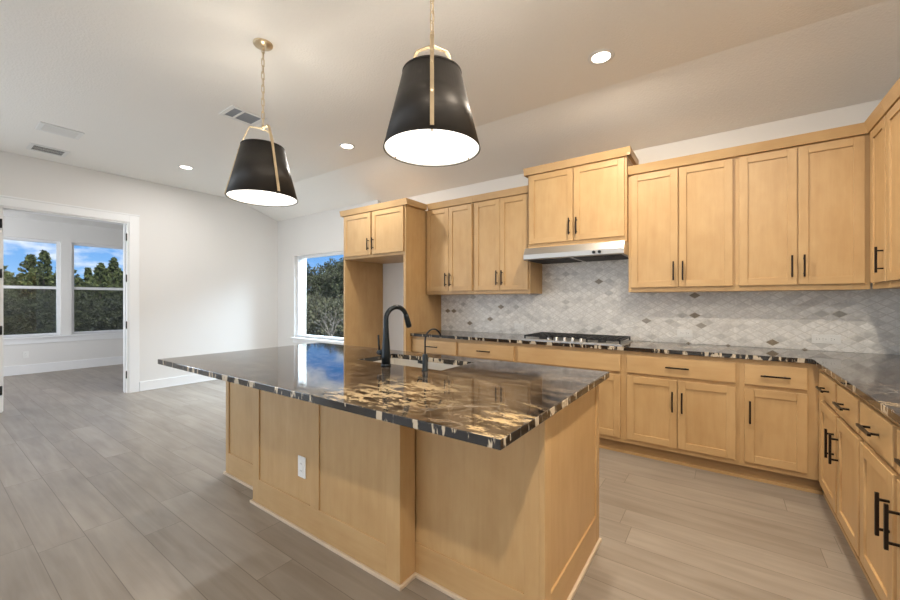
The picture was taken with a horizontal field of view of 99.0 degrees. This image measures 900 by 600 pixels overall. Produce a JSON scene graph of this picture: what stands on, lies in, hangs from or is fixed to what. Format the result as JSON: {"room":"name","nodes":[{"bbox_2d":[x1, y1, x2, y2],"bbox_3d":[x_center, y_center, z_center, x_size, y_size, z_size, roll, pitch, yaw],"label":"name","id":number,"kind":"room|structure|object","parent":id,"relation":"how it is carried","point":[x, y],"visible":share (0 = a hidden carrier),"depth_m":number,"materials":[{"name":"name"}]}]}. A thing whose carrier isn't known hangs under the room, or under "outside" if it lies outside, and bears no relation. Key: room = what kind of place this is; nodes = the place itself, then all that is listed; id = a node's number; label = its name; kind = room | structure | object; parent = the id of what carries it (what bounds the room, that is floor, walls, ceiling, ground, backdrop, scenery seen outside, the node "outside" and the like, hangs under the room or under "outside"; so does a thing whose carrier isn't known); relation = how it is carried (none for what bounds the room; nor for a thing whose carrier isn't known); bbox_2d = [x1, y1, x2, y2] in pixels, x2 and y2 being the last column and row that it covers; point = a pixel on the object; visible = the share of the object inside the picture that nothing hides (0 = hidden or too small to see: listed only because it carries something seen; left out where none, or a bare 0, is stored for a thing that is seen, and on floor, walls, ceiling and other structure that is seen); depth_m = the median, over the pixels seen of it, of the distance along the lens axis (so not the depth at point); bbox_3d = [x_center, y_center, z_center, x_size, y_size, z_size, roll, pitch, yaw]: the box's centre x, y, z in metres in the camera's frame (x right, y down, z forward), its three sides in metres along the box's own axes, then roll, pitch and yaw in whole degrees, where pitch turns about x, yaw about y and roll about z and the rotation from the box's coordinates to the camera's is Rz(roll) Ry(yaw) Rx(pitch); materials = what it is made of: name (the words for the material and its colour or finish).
{"room":"kitchen","nodes":[
{"label":"kitchen","id":0,"kind":"room"},
{"bbox_2d":[3,216,122,366],"bbox_3d":[-7.493,-0.150,6.979,0.100,2.900,5.100,0,0,35],"label":"wall","id":1,"kind":"structure","parent":0,"point":[66,233],"depth_m":7.24,"materials":[{"name":"white paint"}]},
{"bbox_2d":[23,351,28,357],"bbox_3d":[-7.535,0.955,6.825,0.010,0.118,0.070,0,0,35],"label":"outlet","id":2,"kind":"object","parent":1,"relation":"attached to","point":[26,353],"visible":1,"depth_m":6.83,"materials":[{"name":"white plastic"}]},
{"bbox_2d":[3,236,59,337],"bbox_3d":[-7.630,-0.240,6.846,0.070,1.760,0.965,0,0,35],"label":"window","id":3,"kind":"structure","parent":1,"relation":"in","point":[57,243],"depth_m":7.12,"materials":[{"name":"white plastic"}]},
{"bbox_2d":[3,356,122,376],"bbox_3d":[-7.446,1.218,6.945,0.016,0.165,5.100,0,0,35],"label":"baseboard","id":4,"kind":"structure","parent":1,"relation":"attached to","point":[87,363],"depth_m":7.17,"materials":[{"name":"white paint"}]},
{"bbox_2d":[3,332,122,344],"bbox_3d":[-7.241,0.703,7.251,0.095,0.125,2.195,0,0,35],"label":"trim","id":5,"kind":"structure","parent":1,"relation":"attached to","point":[112,335],"depth_m":7.17,"materials":[{"name":"white paint"}]},
{"bbox_2d":[72,242,122,333],"bbox_3d":[-6.987,-0.240,7.751,0.070,1.760,0.965,0,0,35],"label":"window","id":6,"kind":"structure","parent":1,"relation":"in","point":[73,244],"depth_m":7.50,"materials":[{"name":"white plastic"}]},
{"bbox_2d":[3,210,122,229],"bbox_3d":[-6.270,-1.535,6.110,3.300,0.130,5.340,0,0,35],"label":"ceiling","id":7,"kind":"structure","parent":0,"point":[5,212],"depth_m":6.93,"materials":[{"name":"white paint"}]},
{"bbox_2d":[0,151,277,381],"bbox_3d":[-5.467,-0.235,4.261,0.150,3.070,7.615,0,0,35],"label":"wall","id":8,"kind":"structure","parent":0,"point":[208,263],"depth_m":5.99,"materials":[{"name":"white paint"}]},
{"bbox_2d":[0,195,139,412],"bbox_3d":[-4.941,0.035,4.989,0.205,2.530,1.428,0,0,35],"label":"door frame","id":9,"kind":"structure","parent":8,"relation":"in","point":[130,222],"depth_m":5.43,"materials":[{"name":"white paint"}]},
{"bbox_2d":[139,374,216,390],"bbox_3d":[-5.422,1.232,4.177,0.022,0.135,7.530,0,0,35],"label":"baseboard","id":10,"kind":"structure","parent":8,"relation":"attached to","point":[195,378],"depth_m":5.85,"materials":[{"name":"white paint"}]},
{"bbox_2d":[302,259,305,333],"bbox_3d":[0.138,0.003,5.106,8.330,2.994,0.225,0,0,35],"label":"window frame","id":11,"kind":"structure","parent":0,"point":[303,260],"depth_m":7.09,"materials":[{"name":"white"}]},
{"bbox_2d":[0,364,876,599],"bbox_3d":[-3.482,1.360,2.851,11.620,0.120,7.935,0,0,35],"label":"floor","id":12,"kind":"structure","parent":0,"point":[107,492],"depth_m":2.23,"materials":[{"name":"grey wood"}]},
{"bbox_2d":[339,198,440,351],"bbox_3d":[-0.792,0.046,5.137,1.202,2.508,0.768,0,0,35],"label":"refrigerator surround","id":13,"kind":"object","parent":12,"relation":"on","point":[394,231],"visible":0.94,"depth_m":4.89,"materials":[{"name":"brown wood"}]},
{"bbox_2d":[223,381,601,599],"bbox_3d":[-0.454,0.860,2.467,2.530,0.881,0.955,0,0,35],"label":"kitchen island","id":14,"kind":"object","parent":12,"relation":"on","point":[401,504],"visible":0.62,"depth_m":1.78,"materials":[{"name":"brown wood"}]},
{"bbox_2d":[298,455,305,478],"bbox_3d":[-0.840,0.940,2.176,0.070,0.118,0.010,0,0,35],"label":"outlet","id":15,"kind":"object","parent":14,"relation":"attached to","point":[301,460],"visible":1,"depth_m":2.17,"materials":[{"name":"white plastic"}]},
{"bbox_2d":[299,461,302,473],"bbox_3d":[-0.842,0.940,2.174,0.034,0.068,0.003,0,0,35],"label":"socket","id":16,"kind":"object","parent":15,"relation":"attached to","point":[300,462],"depth_m":2.17,"materials":[{"name":"grey plastic"}]},
{"bbox_2d":[158,343,608,449],"bbox_3d":[-0.535,0.402,2.324,2.555,0.032,1.260,0,0,35],"label":"island countertop","id":17,"kind":"structure","parent":14,"relation":"on","point":[493,404],"depth_m":1.76,"materials":[{"name":"black stone"}]},
{"bbox_2d":[377,305,411,366],"bbox_3d":[-0.327,0.204,2.340,0.226,0.363,0.098,0,0,-29],"label":"kitchen faucet","id":18,"kind":"object","parent":17,"relation":"on","point":[385,352],"visible":1,"depth_m":2.28,"materials":[{"name":"black metal"}]},
{"bbox_2d":[373,358,458,369],"bbox_3d":[-0.232,0.509,2.480,0.706,0.182,0.361,0,0,35],"label":"sink","id":19,"kind":"object","parent":17,"relation":"in","point":[405,362],"visible":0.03,"depth_m":2.69,"materials":[{"name":"silver metal"}]},
{"bbox_2d":[417,328,441,370],"bbox_3d":[-0.117,0.270,2.176,0.070,0.231,0.148,0,0,35],"label":"filter faucet","id":20,"kind":"object","parent":17,"relation":"on","point":[424,361],"visible":1,"depth_m":2.12,"materials":[{"name":"black metal"}]},
{"bbox_2d":[412,336,457,355],"bbox_3d":[-0.030,0.860,4.657,0.673,0.881,0.646,0,0,35],"label":"base cabinet","id":21,"kind":"object","parent":12,"relation":"on","point":[440,346],"visible":0.17,"depth_m":4.40,"materials":[{"name":"brown wood"}]},
{"bbox_2d":[458,339,516,361],"bbox_3d":[0.532,0.860,4.258,0.705,0.881,0.646,0,0,35],"label":"base cabinet","id":22,"kind":"object","parent":12,"relation":"on","point":[500,351],"visible":0.17,"depth_m":4.01,"materials":[{"name":"brown wood"}]},
{"bbox_2d":[517,343,623,452],"bbox_3d":[1.223,0.860,3.768,0.990,0.881,0.646,0,0,35],"label":"base cabinet","id":23,"kind":"object","parent":12,"relation":"on","point":[611,361],"visible":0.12,"depth_m":3.36,"materials":[{"name":"brown wood"}]},
{"bbox_2d":[623,351,739,476],"bbox_3d":[1.948,0.860,3.252,0.790,0.881,0.646,0,0,35],"label":"base cabinet","id":24,"kind":"object","parent":12,"relation":"on","point":[684,410],"visible":0.98,"depth_m":3.00,"materials":[{"name":"brown wood"}]},
{"bbox_2d":[740,359,822,494],"bbox_3d":[2.696,0.860,2.721,1.045,0.881,0.646,0,0,35],"label":"base cabinet","id":25,"kind":"object","parent":12,"relation":"on","point":[779,401],"visible":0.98,"depth_m":2.67,"materials":[{"name":"brown wood"}]},
{"bbox_2d":[410,330,899,423],"bbox_3d":[0.662,0.402,2.580,4.207,0.032,3.234,0,0,35],"label":"countertop","id":26,"kind":"structure","parent":25,"relation":"on","point":[875,378],"depth_m":2.67,"materials":[{"name":"black stone"}]},
{"bbox_2d":[522,332,632,345],"bbox_3d":[1.237,0.362,3.761,0.930,0.048,0.495,0,0,35],"label":"gas cooktop","id":27,"kind":"object","parent":26,"relation":"in","point":[614,340],"visible":1,"depth_m":3.66,"materials":[{"name":"silver metal"}]},
{"bbox_2d":[815,368,874,591],"bbox_3d":[2.406,0.860,1.997,0.686,0.881,1.075,0,0,35],"label":"base cabinet","id":28,"kind":"object","parent":12,"relation":"on","point":[840,438],"visible":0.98,"depth_m":2.02,"materials":[{"name":"brown wood"}]},
{"bbox_2d":[856,400,899,599],"bbox_3d":[1.833,0.860,1.191,0.686,0.881,0.900,0,0,35],"label":"base cabinet","id":29,"kind":"object","parent":12,"relation":"on","point":[880,451],"visible":1,"depth_m":1.50,"materials":[{"name":"brown wood"}]},
{"bbox_2d":[0,0,886,197],"bbox_3d":[-2.424,-1.810,1.501,8.330,0.120,6.960,0,0,35],"label":"ceiling","id":30,"kind":"structure","parent":0,"point":[147,83],"depth_m":2.80,"materials":[{"name":"white paint"}]},
{"bbox_2d":[26,143,69,157],"bbox_3d":[-4.660,-1.746,4.457,0.280,0.008,0.320,0,0,35],"label":"ceiling vent","id":31,"kind":"object","parent":30,"relation":"in","point":[34,147],"visible":1,"depth_m":4.45,"materials":[{"name":"white metal"}]},
{"bbox_2d":[35,121,84,139],"bbox_3d":[-4.007,-1.744,3.951,0.270,0.011,0.320,0,0,35],"label":"ceiling vent","id":32,"kind":"object","parent":30,"relation":"in","point":[42,126],"visible":1,"depth_m":3.93,"materials":[{"name":"white metal"}]},
{"bbox_2d":[178,165,193,169],"bbox_3d":[-3.454,-1.747,5.029,0.180,0.006,0.180,0,0,35],"label":"recessed light","id":33,"kind":"object","parent":30,"relation":"in","point":[186,167],"visible":1,"depth_m":5.03,"materials":[{"name":"white plastic"}]},
{"bbox_2d":[218,105,266,125],"bbox_3d":[-1.957,-1.746,3.635,0.270,0.008,0.320,0,0,35],"label":"ceiling vent","id":34,"kind":"object","parent":30,"relation":"in","point":[233,112],"visible":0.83,"depth_m":3.62,"materials":[{"name":"white metal"}]},
{"bbox_2d":[224,38,297,206],"bbox_3d":[-1.270,-1.222,2.615,0.452,1.056,0.444,0,0,35],"label":"pendant light","id":35,"kind":"object","parent":30,"relation":"hanging from","point":[260,175],"visible":1,"depth_m":2.50,"materials":[{"name":"black metal"}]},
{"bbox_2d":[226,190,296,205],"bbox_3d":[-1.274,-0.704,2.617,0.432,0.005,0.432,0,0,35],"label":"diffuser","id":36,"kind":"object","parent":35,"relation":"attached to","point":[253,197],"depth_m":2.60,"materials":[{"name":"white plastic"}]},
{"bbox_2d":[339,143,354,148],"bbox_3d":[-1.162,-1.747,4.340,0.180,0.006,0.180,0,0,35],"label":"recessed light","id":37,"kind":"object","parent":30,"relation":"in","point":[342,145],"visible":1,"depth_m":4.34,"materials":[{"name":"white plastic"}]},
{"bbox_2d":[383,0,479,166],"bbox_3d":[-0.086,-1.222,1.773,0.451,1.056,0.444,0,0,35],"label":"pendant light","id":38,"kind":"object","parent":30,"relation":"hanging from","point":[431,124],"visible":1,"depth_m":1.64,"materials":[{"name":"black metal"}]},
{"bbox_2d":[385,129,478,164],"bbox_3d":[-0.083,-0.704,1.771,0.432,0.005,0.432,0,0,35],"label":"diffuser","id":39,"kind":"object","parent":38,"relation":"attached to","point":[408,146],"depth_m":1.74,"materials":[{"name":"white plastic"}]},
{"bbox_2d":[588,49,614,64],"bbox_3d":[1.084,-1.747,2.757,0.180,0.006,0.180,0,0,35],"label":"recessed light","id":40,"kind":"object","parent":30,"relation":"in","point":[599,57],"visible":1,"depth_m":2.75,"materials":[{"name":"white plastic"}]},
{"bbox_2d":[246,0,899,220],"bbox_3d":[-0.126,-1.647,4.735,8.330,0.446,0.975,0,0,35],"label":"ceiling","id":41,"kind":"structure","parent":0,"point":[850,58],"depth_m":3.18,"materials":[{"name":"white paint"}]},
{"bbox_2d":[522,337,632,345],"bbox_3d":[1.237,0.380,3.761,0.930,0.012,0.495,0,0,35],"label":"tray","id":42,"kind":"object","parent":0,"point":[552,339],"depth_m":3.58,"materials":[{"name":"silver metal"}]},
{"bbox_2d":[278,99,893,354],"bbox_3d":[0.068,-0.127,5.008,8.330,2.854,0.185,0,0,35],"label":"wall","id":43,"kind":"structure","parent":0,"point":[321,232],"depth_m":5.56,"materials":[{"name":"white paint"}]},
{"bbox_2d":[291,337,343,344],"bbox_3d":[-2.071,0.700,6.418,1.910,0.100,0.095,0,0,35],"label":"trim","id":44,"kind":"structure","parent":43,"relation":"attached to","point":[302,340],"depth_m":6.59,"materials":[{"name":"white paint"}]},
{"bbox_2d":[297,251,343,340],"bbox_3d":[-2.023,-0.080,6.485,1.810,1.460,0.070,0,0,35],"label":"window","id":45,"kind":"structure","parent":43,"relation":"in","point":[299,258],"depth_m":6.96,"materials":[{"name":"white plastic"}]},
{"bbox_2d":[426,196,484,294],"bbox_3d":[0.065,-0.644,4.762,0.706,1.128,0.386,0,0,35],"label":"upper cabinet","id":46,"kind":"object","parent":43,"relation":"attached to","point":[449,223],"visible":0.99,"depth_m":4.61,"materials":[{"name":"brown wood"}]},
{"bbox_2d":[472,185,541,293],"bbox_3d":[0.639,-0.644,4.354,0.699,1.128,0.386,0,0,35],"label":"upper cabinet","id":47,"kind":"object","parent":43,"relation":"attached to","point":[500,217],"visible":0.96,"depth_m":4.21,"materials":[{"name":"brown wood"}]},
{"bbox_2d":[523,146,638,247],"bbox_3d":[1.291,-0.952,3.848,1.020,0.833,0.436,0,0,35],"label":"upper cabinet","id":48,"kind":"object","parent":43,"relation":"attached to","point":[582,199],"visible":0.98,"depth_m":3.66,"materials":[{"name":"brown wood"}]},
{"bbox_2d":[523,240,628,263],"bbox_3d":[1.266,-0.467,3.812,0.946,0.134,0.525,0,0,35],"label":"range hood","id":49,"kind":"object","parent":48,"relation":"attached to","point":[612,250],"visible":0.91,"depth_m":3.63,"materials":[{"name":"silver metal"}]},
{"bbox_2d":[441,259,899,354],"bbox_3d":[1.606,-0.087,3.901,4.220,0.945,0.010,0,0,35],"label":"backsplash","id":50,"kind":"structure","parent":43,"relation":"attached to","point":[592,297],"depth_m":3.54,"materials":[{"name":"tile"}]},
{"bbox_2d":[514,323,523,329],"bbox_3d":[0.801,0.295,4.460,0.118,0.070,0.010,0,0,35],"label":"outlet","id":51,"kind":"object","parent":50,"relation":"attached to","point":[516,325],"visible":1,"depth_m":4.46,"materials":[{"name":"white plastic"}]},
{"bbox_2d":[677,329,691,336],"bbox_3d":[2.142,0.295,3.508,0.118,0.070,0.010,0,0,35],"label":"outlet","id":52,"kind":"object","parent":50,"relation":"attached to","point":[680,332],"visible":1,"depth_m":3.51,"materials":[{"name":"white plastic"}]},
{"bbox_2d":[812,334,840,343],"bbox_3d":[2.905,0.295,2.966,0.165,0.070,0.010,0,0,35],"label":"outlet","id":53,"kind":"object","parent":50,"relation":"attached to","point":[816,338],"visible":1,"depth_m":2.96,"materials":[{"name":"white plastic"}]},
{"bbox_2d":[830,337,835,341],"bbox_3d":[2.931,0.295,2.944,0.034,0.034,0.003,0,0,35],"label":"socket","id":54,"kind":"object","parent":53,"relation":"attached to","point":[832,339],"depth_m":2.94,"materials":[{"name":"grey plastic"}]},
{"bbox_2d":[628,146,735,292],"bbox_3d":[2.018,-0.644,3.374,0.782,1.128,0.386,0,0,35],"label":"upper cabinet","id":55,"kind":"object","parent":43,"relation":"attached to","point":[682,210],"visible":1,"depth_m":3.22,"materials":[{"name":"brown wood"}]},
{"bbox_2d":[735,123,869,291],"bbox_3d":[2.636,-0.644,2.935,0.735,1.128,0.386,0,0,35],"label":"upper cabinet","id":56,"kind":"object","parent":43,"relation":"attached to","point":[803,200],"visible":0.98,"depth_m":2.79,"materials":[{"name":"brown wood"}]},
{"bbox_3d":[1.189,-0.235,-0.467,0.160,3.070,7.615,0,0,35],"label":"wall","id":57,"kind":"structure","parent":0,"visible":0},
{"bbox_2d":[864,103,899,288],"bbox_3d":[2.863,-0.644,2.371,0.394,1.128,0.345,0,0,35],"label":"upper cabinet","id":58,"kind":"object","parent":57,"relation":"attached to","point":[875,124],"visible":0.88,"depth_m":2.46,"materials":[{"name":"brown wood"}]},
{"bbox_2d":[880,78,899,287],"bbox_3d":[2.472,-0.644,1.821,0.394,1.128,1.000,0,0,35],"label":"upper cabinet","id":59,"kind":"object","parent":57,"relation":"attached to","point":[890,103],"visible":1,"depth_m":2.24,"materials":[{"name":"brown wood"}]},
{"label":"outside","id":60,"kind":"structure","parent":0,"visible":0},
{"bbox_3d":[-0.646,2.700,24.992,150.000,0.300,160.000,0,0,35],"label":"ground","id":61,"kind":"structure","parent":60,"visible":0},
{"bbox_2d":[3,265,13,289],"bbox_3d":[-26.873,-0.036,22.680,4.250,5.370,4.068,0,0,-22],"label":"tree","id":62,"kind":"object","parent":61,"relation":"on","point":[6,281],"visible":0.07,"depth_m":22.68,"materials":[{"name":"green plant"}]},
{"bbox_2d":[4,254,38,282],"bbox_3d":[-29.777,-0.346,27.312,4.557,6.015,4.760,0,0,-39],"label":"tree","id":63,"kind":"object","parent":61,"relation":"on","point":[29,261],"visible":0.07,"depth_m":26.97,"materials":[{"name":"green plant"}]},
{"bbox_2d":[3,288,39,334],"bbox_3d":[-23.374,0.223,18.995,3.825,4.833,3.662,0,0,-5],"label":"tree","id":64,"kind":"object","parent":61,"relation":"on","point":[11,291],"visible":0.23,"depth_m":19.59,"materials":[{"name":"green plant"}]},
{"bbox_2d":[3,289,41,334],"bbox_3d":[-20.257,0.971,16.381,3.941,3.307,4.062,0,0,12],"label":"tree","id":65,"kind":"object","parent":61,"relation":"on","point":[16,323],"visible":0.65,"depth_m":16.89,"materials":[{"name":"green plant"}]},
{"bbox_2d":[9,250,74,332],"bbox_3d":[-22.632,-0.116,21.480,3.865,5.526,3.592,0,0,-22],"label":"tree","id":66,"kind":"object","parent":61,"relation":"on","point":[40,278],"visible":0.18,"depth_m":21.18,"materials":[{"name":"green plant"}]},
{"bbox_2d":[8,290,114,333],"bbox_3d":[-18.984,1.011,18.997,3.958,3.222,3.840,0,0,33],"label":"tree","id":67,"kind":"object","parent":61,"relation":"on","point":[47,326],"visible":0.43,"depth_m":18.44,"materials":[{"name":"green plant"}]},
{"bbox_2d":[49,267,99,300],"bbox_3d":[-24.944,-0.224,25.165,3.739,5.752,4.023,0,0,33],"label":"tree","id":68,"kind":"object","parent":61,"relation":"on","point":[88,271],"visible":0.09,"depth_m":25.57,"materials":[{"name":"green plant"}]},
{"bbox_2d":[74,262,122,331],"bbox_3d":[-20.559,0.171,22.739,3.910,4.941,3.743,0,0,14],"label":"tree","id":69,"kind":"object","parent":61,"relation":"on","point":[101,271],"visible":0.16,"depth_m":22.53,"materials":[{"name":"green plant"}]},
{"bbox_2d":[86,287,122,330],"bbox_3d":[-17.036,0.930,20.949,4.042,3.391,4.166,0,0,-44],"label":"tree","id":70,"kind":"object","parent":61,"relation":"on","point":[113,305],"visible":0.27,"depth_m":19.56,"materials":[{"name":"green plant"}]},
{"bbox_2d":[93,257,120,284],"bbox_3d":[-27.850,-0.496,31.658,4.105,6.315,4.417,0,0,-2],"label":"tree","id":71,"kind":"object","parent":61,"relation":"on","point":[112,258],"visible":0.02,"depth_m":31.53,"materials":[{"name":"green plant"}]},
{"bbox_2d":[96,260,121,294],"bbox_3d":[-24.309,-0.165,27.926,4.272,5.639,4.463,0,0,44],"label":"tree","id":72,"kind":"object","parent":61,"relation":"on","point":[113,267],"visible":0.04,"depth_m":27.74,"materials":[{"name":"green plant"}]},
{"bbox_2d":[114,271,122,296],"bbox_3d":[-20.150,-0.306,25.095,3.848,5.921,4.141,0,0,-39],"label":"tree","id":73,"kind":"object","parent":61,"relation":"on","point":[120,279],"visible":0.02,"depth_m":24.48,"materials":[{"name":"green plant"}]},
{"bbox_2d":[306,261,328,299],"bbox_3d":[-10.472,-0.121,27.707,5.468,5.589,5.586,0,0,14],"label":"tree","id":74,"kind":"object","parent":61,"relation":"on","point":[311,278],"visible":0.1,"depth_m":26.76,"materials":[{"name":"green plant"}]},
{"bbox_2d":[306,291,343,335],"bbox_3d":[-7.003,1.079,20.444,4.288,3.195,4.461,0,0,-40],"label":"tree","id":75,"kind":"object","parent":61,"relation":"on","point":[313,305],"visible":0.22,"depth_m":19.37,"materials":[{"name":"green plant"}]},
{"bbox_2d":[307,257,343,293],"bbox_3d":[-9.253,-0.566,32.881,6.379,6.520,6.517,0,0,-33],"label":"tree","id":76,"kind":"object","parent":61,"relation":"on","point":[328,265],"visible":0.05,"depth_m":31.69,"materials":[{"name":"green plant"}]},
{"bbox_2d":[312,303,342,336],"bbox_3d":[-4.426,1.278,14.803,2.060,2.609,1.449,0,0,35],"label":"bare sapling","id":77,"kind":"object","parent":61,"relation":"on","point":[332,329],"visible":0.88,"depth_m":14.79,"materials":[{"name":"grey plant"}]},
{"bbox_2d":[313,295,343,337],"bbox_3d":[-4.372,1.106,18.728,4.463,3.142,4.467,0,0,12],"label":"tree","id":78,"kind":"object","parent":61,"relation":"on","point":[339,329],"visible":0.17,"depth_m":17.76,"materials":[{"name":"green plant"}]},
{"bbox_2d":[315,258,343,299],"bbox_3d":[-6.557,-0.187,27.024,5.742,5.732,5.918,0,0,21],"label":"tree","id":79,"kind":"object","parent":61,"relation":"on","point":[325,280],"visible":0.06,"depth_m":25.71,"materials":[{"name":"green plant"}]},
{"bbox_2d":[329,260,343,300],"bbox_3d":[-4.187,-0.559,24.110,6.723,6.511,6.523,0,0,-38],"label":"tree","id":80,"kind":"object","parent":61,"relation":"on","point":[340,292],"visible":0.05,"depth_m":23.12,"materials":[{"name":"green plant"}]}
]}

